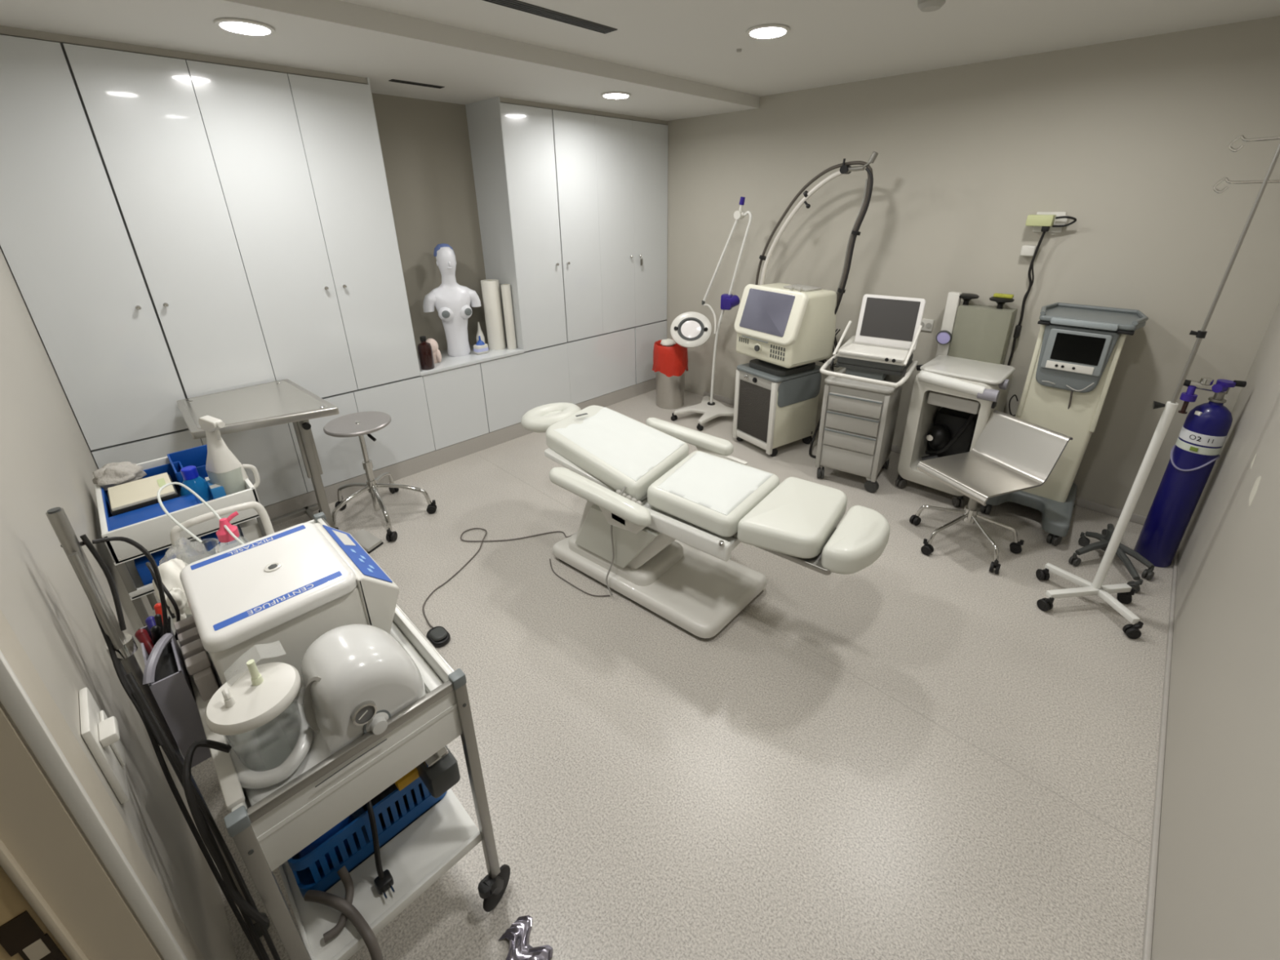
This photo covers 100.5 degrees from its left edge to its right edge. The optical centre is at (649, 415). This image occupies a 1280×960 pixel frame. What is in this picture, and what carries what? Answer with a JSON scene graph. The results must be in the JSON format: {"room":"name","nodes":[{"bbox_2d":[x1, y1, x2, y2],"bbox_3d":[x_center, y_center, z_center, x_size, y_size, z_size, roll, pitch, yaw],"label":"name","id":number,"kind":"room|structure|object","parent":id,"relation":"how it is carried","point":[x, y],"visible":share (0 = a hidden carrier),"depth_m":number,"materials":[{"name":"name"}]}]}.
{"room":"medical treatment room","nodes":[
{"label":"medical treatment room","id":0,"kind":"room"},
{"bbox_2d":[0,245,236,959],"bbox_3d":[-1.505,0.050,1.189,4.668,2.641,0.120,19,29,40],"label":"wall","id":1,"kind":"structure","parent":0,"point":[47,462],"depth_m":1.19,"materials":[{"name":"grey paint"}]},
{"bbox_2d":[0,608,204,959],"bbox_3d":[-0.444,0.620,0.329,1.244,2.210,0.143,19,29,40],"label":"door frame","id":2,"kind":"structure","parent":1,"relation":"in","point":[58,901],"depth_m":0.71,"materials":[{"name":"white plastic"}]},
{"bbox_2d":[78,687,128,804],"bbox_3d":[-0.949,0.575,0.941,0.125,0.175,0.034,19,29,40],"label":"light switch","id":3,"kind":"object","parent":1,"relation":"attached to","point":[100,733],"visible":1,"depth_m":0.91,"materials":[{"name":"white plastic"}]},
{"bbox_2d":[0,34,275,450],"bbox_3d":[-2.599,-0.818,2.672,0.517,1.763,0.811,19,29,40],"label":"upper cabinet","id":4,"kind":"object","parent":1,"relation":"attached to","point":[118,243],"visible":0.96,"depth_m":2.48,"materials":[{"name":"grey"}]},
{"bbox_2d":[0,0,759,120],"bbox_3d":[-1.154,-2.077,3.171,1.537,0.178,4.375,19,29,40],"label":"ceiling","id":5,"kind":"structure","parent":0,"point":[329,36],"depth_m":2.51,"materials":[{"name":"white paint"}]},
{"bbox_2d":[213,17,275,35],"bbox_3d":[-1.611,-1.551,2.123,0.202,0.010,0.202,19,29,40],"label":"recessed light","id":6,"kind":"object","parent":5,"relation":"in","point":[236,25],"visible":1,"depth_m":2.11,"materials":[{"name":"white plastic"}]},
{"bbox_2d":[220,22,269,33],"bbox_3d":[-1.611,-1.552,2.123,0.162,0.005,0.162,19,29,40],"label":"diffuser","id":7,"kind":"object","parent":6,"relation":"attached to","point":[236,27],"depth_m":2.12,"materials":[{"name":"white plastic"}]},
{"bbox_2d":[151,389,1173,959],"bbox_3d":[-0.674,0.998,2.490,4.668,0.100,6.300,19,29,40],"label":"floor","id":8,"kind":"structure","parent":0,"point":[655,789],"depth_m":1.91,"materials":[{"name":"plastic"}]},
{"bbox_2d":[45,506,270,937],"bbox_3d":[-1.047,0.770,1.184,0.044,1.303,0.044,-1,22,-1],"label":"metal pole","id":9,"kind":"object","parent":8,"relation":"on","point":[125,646],"visible":0.56,"depth_m":1.02,"materials":[{"name":"grey metal"}]},
{"bbox_2d":[60,533,262,959],"bbox_3d":[-0.939,0.771,1.127,0.358,1.141,0.109,19,29,40],"label":"cables","id":10,"kind":"object","parent":9,"relation":"attached to","point":[155,739],"visible":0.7,"depth_m":1.03,"materials":[{"name":"black plastic"}]},
{"bbox_2d":[93,456,266,647],"bbox_3d":[-1.771,0.637,2.136,0.629,0.850,0.410,19,29,40],"label":"trolley","id":11,"kind":"object","parent":8,"relation":"on","point":[153,534],"visible":0.09,"depth_m":1.78,"materials":[{"name":"silver metal"}]},
{"bbox_2d":[92,461,146,490],"bbox_3d":[-2.008,0.223,2.017,0.156,0.091,0.140,12,25,29],"label":"towel","id":12,"kind":"object","parent":11,"relation":"on","point":[111,474],"visible":0.76,"depth_m":1.98,"materials":[{"name":"grey fabric"}]},
{"bbox_2d":[101,461,200,531],"bbox_3d":[-1.804,0.320,1.936,0.490,0.096,0.235,19,29,40],"label":"tray","id":13,"kind":"object","parent":11,"relation":"on","point":[113,522],"visible":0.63,"depth_m":1.83,"materials":[{"name":"blue plastic"}]},
{"bbox_2d":[106,472,179,515],"bbox_3d":[-1.813,0.310,1.918,0.215,0.106,0.175,19,29,40],"label":"box","id":14,"kind":"object","parent":13,"relation":"in","point":[141,493],"visible":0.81,"depth_m":1.88,"materials":[{"name":"beige plastic"}]},
{"bbox_2d":[133,546,169,586],"bbox_3d":[-1.703,0.497,1.870,0.170,0.094,0.140,19,29,40],"label":"box","id":15,"kind":"object","parent":11,"relation":"on","point":[145,575],"visible":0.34,"depth_m":1.78,"materials":[{"name":"blue plastic"}]},
{"bbox_2d":[152,609,180,647],"bbox_3d":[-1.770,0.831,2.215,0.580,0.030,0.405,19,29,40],"label":"pens","id":16,"kind":"object","parent":11,"relation":"on","point":[172,626],"depth_m":2.18,"materials":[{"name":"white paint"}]},
{"bbox_2d":[93,456,260,565],"bbox_3d":[-1.774,0.296,1.999,0.580,0.115,0.405,19,29,40],"label":"tray","id":17,"kind":"object","parent":11,"relation":"on","point":[153,534],"depth_m":1.78,"materials":[{"name":"white paint"}]},
{"bbox_2d":[166,444,208,488],"bbox_3d":[-1.805,0.219,2.151,0.240,0.121,0.165,19,29,40],"label":"tray","id":18,"kind":"object","parent":11,"relation":"on","point":[195,456],"visible":0.35,"depth_m":2.19,"materials":[{"name":"blue plastic"}]},
{"bbox_2d":[125,518,257,600],"bbox_3d":[-1.772,0.465,2.067,0.580,0.030,0.405,19,29,40],"label":"tray","id":19,"kind":"object","parent":11,"relation":"on","point":[135,593],"depth_m":1.78,"materials":[{"name":"white paint"}]},
{"bbox_2d":[180,465,213,503],"bbox_3d":[-1.658,0.269,1.947,0.090,0.176,0.090,19,29,40],"label":"bottle","id":20,"kind":"object","parent":11,"relation":"on","point":[192,479],"visible":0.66,"depth_m":1.92,"materials":[{"name":"blue plastic"}]},
{"bbox_2d":[198,415,246,495],"bbox_3d":[-1.562,0.171,1.955,0.137,0.356,0.084,9,24,22],"label":"spray bottle","id":21,"kind":"object","parent":11,"relation":"on","point":[223,468],"visible":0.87,"depth_m":1.93,"materials":[{"name":"grey plastic"}]},
{"bbox_2d":[236,518,262,541],"bbox_3d":[-1.519,0.434,2.024,0.125,0.094,0.055,19,29,40],"label":"box","id":22,"kind":"object","parent":11,"relation":"on","point":[250,529],"visible":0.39,"depth_m":1.98,"materials":[{"name":"white plastic"}]},
{"bbox_2d":[91,422,306,506],"bbox_3d":[-2.601,0.267,3.118,0.490,0.570,0.811,19,29,40],"label":"base cabinet","id":23,"kind":"object","parent":8,"relation":"on","point":[271,450],"visible":0.29,"depth_m":3.08,"materials":[{"name":"grey"}]},
{"bbox_2d":[176,378,339,528],"bbox_3d":[-1.985,0.343,2.838,0.728,0.875,0.554,19,29,40],"label":"side table","id":24,"kind":"object","parent":8,"relation":"on","point":[281,402],"visible":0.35,"depth_m":2.70,"materials":[{"name":"metal"}]},
{"bbox_2d":[169,501,510,959],"bbox_3d":[-0.901,0.829,1.487,1.031,0.964,0.525,19,29,40],"label":"trolley","id":25,"kind":"object","parent":8,"relation":"on","point":[266,833],"visible":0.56,"depth_m":1.16,"materials":[{"name":"white metal"}]},
{"bbox_2d":[137,626,211,768],"bbox_3d":[-1.049,0.593,1.174,0.220,0.279,0.062,19,29,40],"label":"holder","id":26,"kind":"object","parent":25,"relation":"hanging from","point":[166,673],"visible":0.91,"depth_m":1.11,"materials":[{"name":"grey plastic"}]},
{"bbox_2d":[159,537,208,566],"bbox_3d":[-1.268,0.432,1.473,0.262,0.171,0.125,19,29,40],"label":"plastic bag","id":27,"kind":"object","parent":25,"relation":"on","point":[188,551],"visible":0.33,"depth_m":1.46,"materials":[{"name":"white"}]},
{"bbox_2d":[152,558,191,615],"bbox_3d":[-1.242,0.448,1.400,0.177,0.146,0.088,19,29,40],"label":"pack","id":28,"kind":"object","parent":27,"relation":"in","point":[170,571],"visible":0.39,"depth_m":1.36,"materials":[{"name":"white plastic"}]},
{"bbox_2d":[173,615,220,701],"bbox_3d":[-1.005,0.556,1.193,0.240,0.158,0.036,19,29,40],"label":"hose","id":29,"kind":"object","parent":25,"relation":"on","point":[198,664],"visible":0.75,"depth_m":1.12,"materials":[{"name":"grey plastic"}]},
{"bbox_2d":[125,672,280,959],"bbox_3d":[-0.851,0.952,1.091,0.345,0.933,0.024,16,27,34],"label":"hanging cables","id":30,"kind":"object","parent":25,"relation":"hanging from","point":[138,695],"visible":0.77,"depth_m":1.00,"materials":[{"name":"black plastic"}]},
{"bbox_2d":[215,511,249,554],"bbox_3d":[-1.169,0.388,1.502,0.086,0.246,0.086,19,29,40],"label":"squeeze bottle","id":31,"kind":"object","parent":25,"relation":"on","point":[228,541],"visible":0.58,"depth_m":1.47,"materials":[{"name":"pink plastic"}]},
{"bbox_2d":[156,481,244,544],"bbox_3d":[-1.215,0.280,1.429,0.259,0.158,0.101,12,25,28],"label":"loop","id":32,"kind":"object","parent":31,"relation":"attached to","point":[195,494],"visible":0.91,"depth_m":1.44,"materials":[{"name":"white plastic"}]},
{"bbox_2d":[179,522,399,697],"bbox_3d":[-0.858,0.460,1.302,0.363,0.257,0.363,19,29,40],"label":"centrifuge","id":33,"kind":"object","parent":25,"relation":"on","point":[294,585],"visible":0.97,"depth_m":1.20,"materials":[{"name":"white plastic"}]},
{"bbox_2d":[332,529,355,546],"bbox_3d":[-0.809,0.329,1.419,0.100,0.030,0.030,19,29,40],"label":"print","id":34,"kind":"object","parent":33,"relation":"attached to","point":[343,539],"depth_m":1.42,"materials":[{"name":"white plastic"}]},
{"bbox_2d":[186,518,462,871],"bbox_3d":[-0.906,0.587,1.378,0.960,0.165,0.410,19,29,40],"label":"tray","id":35,"kind":"object","parent":25,"relation":"on","point":[266,833],"depth_m":1.05,"materials":[{"name":"white paint"}]},
{"bbox_2d":[230,623,425,805],"bbox_3d":[-0.654,0.572,1.076,0.226,0.212,0.345,19,29,40],"label":"pump","id":36,"kind":"object","parent":25,"relation":"on","point":[356,677],"visible":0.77,"depth_m":1.04,"materials":[{"name":"grey plastic"}]},
{"bbox_2d":[182,739,269,928],"bbox_3d":[-0.766,0.758,0.962,0.071,0.294,0.196,-14,25,-30],"label":"cable","id":37,"kind":"object","parent":36,"relation":"attached to","point":[239,900],"visible":0.99,"depth_m":0.94,"materials":[{"name":"black plastic"}]},
{"bbox_2d":[204,659,301,771],"bbox_3d":[-0.736,0.558,1.007,0.146,0.211,0.146,19,29,40],"label":"jar","id":38,"kind":"object","parent":36,"relation":"attached to","point":[259,715],"visible":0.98,"depth_m":0.98,"materials":[{"name":"white plastic"}]},
{"bbox_2d":[223,640,285,686],"bbox_3d":[-0.769,0.476,1.037,0.050,0.029,0.096,19,29,40],"label":"paper scrap","id":39,"kind":"object","parent":38,"relation":"attached to","point":[257,652],"visible":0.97,"depth_m":1.03,"materials":[{"name":"white paper"}]},
{"bbox_2d":[304,865,383,959],"bbox_3d":[-0.683,1.224,1.223,0.217,0.308,0.089,19,29,40],"label":"hose","id":40,"kind":"object","parent":25,"relation":"on","point":[344,906],"visible":1,"depth_m":1.19,"materials":[{"name":"grey"}]},
{"bbox_2d":[287,777,446,898],"bbox_3d":[-0.830,0.960,1.463,0.450,0.141,0.355,19,29,40],"label":"basket","id":41,"kind":"object","parent":25,"relation":"on","point":[361,847],"visible":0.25,"depth_m":1.29,"materials":[{"name":"blue plastic"}]},
{"bbox_2d":[297,813,355,869],"bbox_3d":[-0.886,0.990,1.388,0.360,0.120,0.120,19,29,40],"label":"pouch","id":42,"kind":"object","parent":41,"relation":"in","point":[349,819],"visible":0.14,"depth_m":1.27,"materials":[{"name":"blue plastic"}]},
{"bbox_2d":[362,782,423,826],"bbox_3d":[-0.772,0.934,1.502,0.370,0.138,0.160,19,29,40],"label":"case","id":43,"kind":"object","parent":41,"relation":"in","point":[380,797],"visible":0.04,"depth_m":1.36,"materials":[{"name":"black plastic"}]},
{"bbox_2d":[394,767,419,791],"bbox_3d":[-0.622,0.888,1.384,0.115,0.028,0.105,19,29,40],"label":"box","id":44,"kind":"object","parent":41,"relation":"on","point":[413,775],"visible":0.25,"depth_m":1.33,"materials":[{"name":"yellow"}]},
{"bbox_2d":[416,745,460,798],"bbox_3d":[-0.561,0.868,1.363,0.180,0.090,0.073,19,29,40],"label":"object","id":45,"kind":"object","parent":44,"relation":"on","point":[440,771],"visible":0.5,"depth_m":1.31,"materials":[{"name":"grey plastic"}]},
{"bbox_2d":[365,800,395,899],"bbox_3d":[-0.662,1.022,1.275,0.038,0.163,0.194,-16,27,-34],"label":"plug","id":46,"kind":"object","parent":25,"relation":"on","point":[384,880],"visible":0.8,"depth_m":1.25,"materials":[{"name":"black plastic"}]},
{"bbox_2d":[278,788,482,959],"bbox_3d":[-0.903,1.012,1.548,0.942,0.040,0.383,19,29,40],"label":"shelf","id":47,"kind":"object","parent":25,"relation":"attached to","point":[420,855],"depth_m":1.28,"materials":[{"name":"white paint"}]},
{"bbox_2d":[288,375,435,492],"bbox_3d":[-2.030,0.041,3.668,0.490,0.570,0.833,19,29,40],"label":"base cabinet","id":48,"kind":"object","parent":8,"relation":"on","point":[408,435],"visible":0.62,"depth_m":3.54,"materials":[{"name":"grey"}]},
{"bbox_2d":[185,59,420,398],"bbox_3d":[-2.033,-1.041,3.217,0.517,1.763,0.818,19,29,40],"label":"tall cabinet","id":49,"kind":"object","parent":48,"relation":"on","point":[298,161],"visible":0.97,"depth_m":3.00,"materials":[{"name":"grey"}]},
{"bbox_2d":[0,25,367,84],"bbox_3d":[-2.268,-1.716,2.572,0.288,0.029,1.635,19,29,40],"label":"trim","id":50,"kind":"structure","parent":49,"relation":"attached to","point":[4,30],"depth_m":2.44,"materials":[{"name":"grey paint"}]},
{"bbox_2d":[351,528,383,554],"bbox_3d":[-1.601,0.704,3.004,0.144,0.075,0.104,8,23,20],"label":"foot pedal","id":51,"kind":"object","parent":8,"relation":"on","point":[368,541],"visible":0.72,"depth_m":2.99,"materials":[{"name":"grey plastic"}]},
{"bbox_2d":[323,411,436,541],"bbox_3d":[-1.661,0.336,3.165,0.644,0.638,0.571,19,29,40],"label":"stool","id":52,"kind":"object","parent":8,"relation":"on","point":[358,424],"visible":0.87,"depth_m":3.12,"materials":[{"name":"grey metal"}]},
{"bbox_2d":[426,626,450,647],"bbox_3d":[-0.937,0.973,2.364,0.120,0.044,0.080,19,29,40],"label":"switch","id":53,"kind":"object","parent":8,"relation":"on","point":[437,636],"visible":0.98,"depth_m":2.34,"materials":[{"name":"black plastic"}]},
{"bbox_2d":[422,342,571,449],"bbox_3d":[-1.305,-0.245,4.365,0.490,0.570,1.254,19,29,40],"label":"base cabinet","id":54,"kind":"object","parent":8,"relation":"on","point":[466,402],"visible":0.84,"depth_m":4.13,"materials":[{"name":"grey"}]},
{"bbox_2d":[417,341,524,376],"bbox_3d":[-1.445,-0.457,4.089,0.456,0.025,0.834,19,29,40],"label":"niche shelf","id":55,"kind":"object","parent":54,"relation":"on","point":[447,362],"visible":0.5,"depth_m":4.00,"materials":[{"name":"white paint"}]},
{"bbox_2d":[417,336,435,369],"bbox_3d":[-1.561,-0.441,3.714,0.092,0.228,0.092,19,29,40],"label":"bottle","id":56,"kind":"object","parent":55,"relation":"on","point":[426,361],"visible":1,"depth_m":3.69,"materials":[{"name":"red glass"}]},
{"bbox_2d":[422,243,480,356],"bbox_3d":[-1.460,-0.850,3.943,0.418,0.813,0.218,-15,26,-31],"label":"bust","id":57,"kind":"object","parent":55,"relation":"on","point":[452,301],"visible":1,"depth_m":3.88,"materials":[{"name":"white plastic"}]},
{"bbox_2d":[480,279,506,350],"bbox_3d":[-1.220,-0.792,4.175,0.134,0.531,0.134,19,29,40],"label":"paper roll","id":58,"kind":"object","parent":55,"relation":"on","point":[491,293],"visible":1,"depth_m":4.12,"materials":[{"name":"white paper"}]},
{"bbox_2d":[501,284,516,349],"bbox_3d":[-1.097,-0.773,4.165,0.070,0.501,0.070,19,29,40],"label":"paper roll","id":59,"kind":"object","parent":55,"relation":"on","point":[505,288],"visible":1,"depth_m":4.14,"materials":[{"name":"white paper"}]},
{"bbox_2d":[499,102,603,351],"bbox_3d":[-0.876,-1.498,4.331,0.517,1.763,0.839,19,29,40],"label":"tall cabinet","id":60,"kind":"object","parent":54,"relation":"on","point":[551,160],"visible":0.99,"depth_m":4.14,"materials":[{"name":"grey"}]},
{"bbox_2d":[465,96,524,349],"bbox_3d":[-1.162,-1.382,4.047,0.449,1.764,0.008,19,29,40],"label":"panel","id":61,"kind":"object","parent":60,"relation":"attached to","point":[484,121],"visible":0.79,"depth_m":3.94,"materials":[{"name":"white paint"}]},
{"bbox_2d":[499,97,667,124],"bbox_3d":[-0.530,-2.402,4.245,0.288,0.029,1.700,19,29,40],"label":"trim","id":62,"kind":"structure","parent":60,"relation":"attached to","point":[503,100],"depth_m":4.04,"materials":[{"name":"grey paint"}]},
{"bbox_2d":[498,915,552,959],"bbox_3d":[-0.325,1.381,1.378,0.130,0.012,0.109,19,29,40],"label":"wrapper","id":63,"kind":"object","parent":8,"relation":"on","point":[517,935],"visible":1,"depth_m":1.39,"materials":[{"name":"grey metal"}]},
{"bbox_2d":[565,327,635,404],"bbox_3d":[-0.590,-0.527,5.053,0.490,0.570,0.809,19,29,40],"label":"base cabinet","id":64,"kind":"object","parent":8,"relation":"on","point":[602,364],"visible":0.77,"depth_m":4.87,"materials":[{"name":"grey laminate"}]},
{"bbox_2d":[633,320,666,383],"bbox_3d":[-0.148,-0.701,5.478,0.490,0.570,0.446,19,29,40],"label":"base cabinet","id":65,"kind":"object","parent":8,"relation":"on","point":[646,335],"visible":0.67,"depth_m":5.27,"materials":[{"name":"grey"}]},
{"bbox_2d":[652,338,688,408],"bbox_3d":[0.199,-0.390,4.986,0.333,0.600,0.333,19,29,40],"label":"waste bin","id":66,"kind":"object","parent":8,"relation":"on","point":[670,364],"visible":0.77,"depth_m":4.88,"materials":[{"name":"metal"}]},
{"bbox_2d":[520,402,889,639],"bbox_3d":[0.119,0.465,2.696,1.980,0.724,0.900,19,29,40],"label":"couch","id":67,"kind":"object","parent":8,"relation":"on","point":[668,553],"visible":0.91,"depth_m":2.43,"materials":[{"name":"white leather"}]},
{"bbox_2d":[545,404,688,500],"bbox_3d":[-0.172,0.151,2.792,0.781,0.166,0.511,19,29,40],"label":"cushion","id":68,"kind":"object","parent":67,"relation":"on","point":[571,455],"depth_m":2.62,"materials":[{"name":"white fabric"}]},
{"bbox_2d":[554,407,684,481],"bbox_3d":[-0.145,0.116,2.756,0.670,0.074,0.450,19,29,40],"label":"paper sheet","id":69,"kind":"object","parent":67,"relation":"on","point":[633,448],"visible":1,"depth_m":2.70,"materials":[{"name":"white paper"}]},
{"bbox_2d":[647,450,779,537],"bbox_3d":[0.282,0.326,2.441,0.488,0.110,0.500,16,27,35],"label":"seat cushion","id":70,"kind":"object","parent":67,"relation":"on","point":[704,517],"depth_m":2.28,"materials":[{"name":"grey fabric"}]},
{"bbox_2d":[656,451,773,515],"bbox_3d":[0.281,0.282,2.422,0.412,0.023,0.436,15,27,34],"label":"paper sheet","id":71,"kind":"object","parent":67,"relation":"on","point":[717,484],"visible":1,"depth_m":2.37,"materials":[{"name":"white paper"}]},
{"bbox_2d":[737,476,847,558],"bbox_3d":[0.611,0.407,2.217,0.314,0.111,0.498,14,26,32],"label":"cushion","id":72,"kind":"object","parent":67,"relation":"on","point":[795,517],"depth_m":2.12,"materials":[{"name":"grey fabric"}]},
{"bbox_2d":[821,505,889,574],"bbox_3d":[0.825,0.488,2.092,0.178,0.120,0.406,15,26,33],"label":"cushion","id":73,"kind":"object","parent":67,"relation":"on","point":[862,535],"depth_m":2.03,"materials":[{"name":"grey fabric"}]},
{"bbox_2d":[670,196,751,431],"bbox_3d":[0.473,-0.847,4.466,0.600,1.833,0.577,-10,24,-22],"label":"lamp","id":74,"kind":"object","parent":8,"relation":"on","point":[688,329],"visible":0.9,"depth_m":4.61,"materials":[{"name":"white plastic"}]},
{"bbox_2d":[732,358,821,456],"bbox_3d":[0.995,-0.102,4.160,0.536,0.672,0.430,-15,26,-31],"label":"base cabinet","id":75,"kind":"object","parent":8,"relation":"on","point":[775,406],"visible":0.94,"depth_m":3.99,"materials":[{"name":"beige plastic"}]},
{"bbox_2d":[737,379,771,442],"bbox_3d":[0.795,-0.040,4.039,0.014,0.410,0.326,-15,26,-31],"label":"grille","id":76,"kind":"object","parent":75,"relation":"attached to","point":[753,399],"depth_m":4.03,"materials":[{"name":"grey"}]},
{"bbox_2d":[737,363,821,382],"bbox_3d":[0.996,-0.364,4.057,0.530,0.025,0.430,-15,26,-31],"label":"countertop","id":77,"kind":"structure","parent":75,"relation":"on","point":[745,367],"depth_m":3.91,"materials":[{"name":"grey plastic"}]},
{"bbox_2d":[733,283,837,368],"bbox_3d":[0.986,-0.671,3.895,0.518,0.582,0.580,-15,26,-31],"label":"console","id":78,"kind":"object","parent":75,"relation":"on","point":[784,326],"visible":1,"depth_m":3.72,"materials":[{"name":"beige plastic"}]},
{"bbox_2d":[755,151,878,367],"bbox_3d":[1.139,-1.092,3.846,0.847,1.423,0.125,19,29,40],"label":"hose arm","id":79,"kind":"object","parent":78,"relation":"attached to","point":[845,167],"visible":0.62,"depth_m":3.60,"materials":[{"name":"black plastic"}]},
{"bbox_2d":[814,354,918,493],"bbox_3d":[1.437,0.032,3.587,0.511,0.844,0.590,14,26,32],"label":"trolley","id":80,"kind":"object","parent":8,"relation":"on","point":[860,404],"visible":0.96,"depth_m":3.44,"materials":[{"name":"grey plastic"}]},
{"bbox_2d":[830,293,925,382],"bbox_3d":[1.492,-0.499,3.340,0.543,0.461,0.415,14,26,32],"label":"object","id":81,"kind":"object","parent":80,"relation":"on","point":[888,330],"visible":0.89,"depth_m":3.36,"materials":[{"name":"grey plastic"}]},
{"bbox_2d":[894,291,1017,506],"bbox_3d":[1.977,-0.115,3.381,0.493,1.262,0.570,19,29,40],"label":"machine","id":82,"kind":"object","parent":8,"relation":"on","point":[954,395],"visible":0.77,"depth_m":3.34,"materials":[{"name":"grey plastic"}]},
{"bbox_2d":[920,355,1015,384],"bbox_3d":[1.952,-0.290,3.267,0.440,0.023,0.420,19,29,40],"label":"tray","id":83,"kind":"object","parent":82,"relation":"on","point":[962,369],"depth_m":3.21,"materials":[{"name":"grey plastic"}]},
{"bbox_2d":[909,409,1073,573],"bbox_3d":[1.802,0.403,2.890,0.660,0.670,0.546,-9,23,-19],"label":"chair","id":84,"kind":"object","parent":8,"relation":"on","point":[1011,454],"visible":1,"depth_m":2.89,"materials":[{"name":"grey metal"}]},
{"bbox_2d":[980,302,1148,546],"bbox_3d":[2.306,0.029,3.052,0.516,1.237,0.630,19,29,40],"label":"machine","id":85,"kind":"object","parent":8,"relation":"on","point":[1077,349],"visible":0.76,"depth_m":2.92,"materials":[{"name":"beige plastic"}]},
{"bbox_2d":[1037,302,1148,335],"bbox_3d":[2.391,-0.533,2.882,0.459,0.069,0.413,19,29,40],"label":"tray","id":86,"kind":"object","parent":85,"relation":"on","point":[1064,317],"depth_m":2.82,"materials":[{"name":"grey plastic"}]},
{"bbox_2d":[1068,523,1155,592],"bbox_3d":[2.486,0.692,2.828,0.332,0.170,0.538,19,29,40],"label":"stand base","id":87,"kind":"object","parent":8,"relation":"on","point":[1104,539],"visible":0.94,"depth_m":2.78,"materials":[{"name":"grey plastic"}]},
{"bbox_2d":[1035,135,1279,639],"bbox_3d":[2.060,-0.024,2.163,0.381,2.001,0.316,13,26,30],"label":"stand","id":88,"kind":"object","parent":8,"relation":"on","point":[1124,591],"visible":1,"depth_m":2.33,"materials":[{"name":"white paint"}]},
{"bbox_2d":[1133,377,1246,567],"bbox_3d":[2.672,0.290,2.693,0.232,1.014,0.172,19,29,40],"label":"cylinder","id":89,"kind":"object","parent":8,"relation":"on","point":[1203,433],"visible":0.97,"depth_m":2.62,"materials":[{"name":"blue metal"}]},
{"bbox_2d":[337,0,1279,96],"bbox_3d":[0.528,-1.521,1.652,3.131,0.100,4.375,19,29,40],"label":"ceiling","id":90,"kind":"structure","parent":0,"point":[828,42],"depth_m":2.47,"materials":[{"name":"white paint"}]},
{"bbox_2d":[482,0,617,33],"bbox_3d":[-0.889,-1.512,1.800,0.085,0.007,2.055,19,29,40],"label":"ceiling vent","id":91,"kind":"object","parent":90,"relation":"in","point":[513,4],"visible":1,"depth_m":2.25,"materials":[{"name":"grey metal"}]},
{"bbox_2d":[746,24,790,38],"bbox_3d":[0.557,-1.800,2.494,0.202,0.010,0.202,19,29,40],"label":"recessed light","id":92,"kind":"object","parent":90,"relation":"in","point":[765,31],"visible":1,"depth_m":2.49,"materials":[{"name":"white plastic"}]},
{"bbox_2d":[666,15,1279,516],"bbox_3d":[1.471,-1.124,4.054,4.668,2.641,0.120,19,29,40],"label":"wall","id":93,"kind":"structure","parent":0,"point":[1130,140],"depth_m":3.13,"materials":[{"name":"beige paint"}]},
{"bbox_2d":[264,377,656,519],"bbox_3d":[-1.438,0.129,4.371,0.500,0.121,4.175,19,29,40],"label":"baseboard","id":94,"kind":"structure","parent":93,"relation":"attached to","point":[419,464],"depth_m":3.92,"materials":[{"name":"plastic"}]},
{"bbox_2d":[594,115,667,333],"bbox_3d":[-0.288,-1.730,4.896,0.517,1.763,0.855,19,29,40],"label":"upper cabinet","id":95,"kind":"object","parent":93,"relation":"attached to","point":[632,156],"visible":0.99,"depth_m":4.71,"materials":[{"name":"grey"}]},
{"bbox_2d":[703,391,1146,524],"bbox_3d":[1.795,0.220,4.169,3.468,0.055,0.014,19,29,40],"label":"baseboard","id":96,"kind":"structure","parent":93,"relation":"attached to","point":[1137,518],"depth_m":3.30,"materials":[{"name":"plastic"}]},
{"bbox_2d":[1025,211,1076,232],"bbox_3d":[2.295,-1.103,3.034,0.231,0.110,0.110,19,29,40],"label":"box","id":97,"kind":"object","parent":93,"relation":"attached to","point":[1052,222],"visible":1,"depth_m":3.02,"materials":[{"name":"beige plastic"}]},
{"bbox_2d":[1007,231,1045,365],"bbox_3d":[2.275,-0.617,3.246,0.041,0.972,0.046,-9,24,-21],"label":"power cable","id":98,"kind":"object","parent":97,"relation":"hanging from","point":[1018,327],"visible":0.98,"depth_m":3.22,"materials":[{"name":"black plastic"}]},
{"bbox_2d":[1151,300,1279,959],"bbox_3d":[0.928,0.320,0.473,0.100,2.641,6.200,19,29,40],"label":"wall","id":99,"kind":"structure","parent":0,"point":[1217,894],"depth_m":1.46,"materials":[{"name":"grey paint"}]},
{"bbox_2d":[1142,546,1178,959],"bbox_3d":[1.593,1.246,1.669,0.014,0.020,4.161,19,29,40],"label":"baseboard","id":100,"kind":"structure","parent":99,"relation":"attached to","point":[1149,913],"depth_m":1.72,"materials":[{"name":"plastic"}]},
{"bbox_3d":[-1.663,-1.117,4.094,0.100,2.641,4.175,19,29,40],"label":"wall","id":101,"kind":"structure","parent":0,"visible":0},
{"bbox_2d":[371,93,488,355],"bbox_3d":[-1.634,-1.330,3.927,0.050,1.764,0.840,19,29,40],"label":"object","id":102,"kind":"object","parent":101,"relation":"attached to","point":[425,144],"visible":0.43,"depth_m":3.87,"materials":[{"name":"paint"}]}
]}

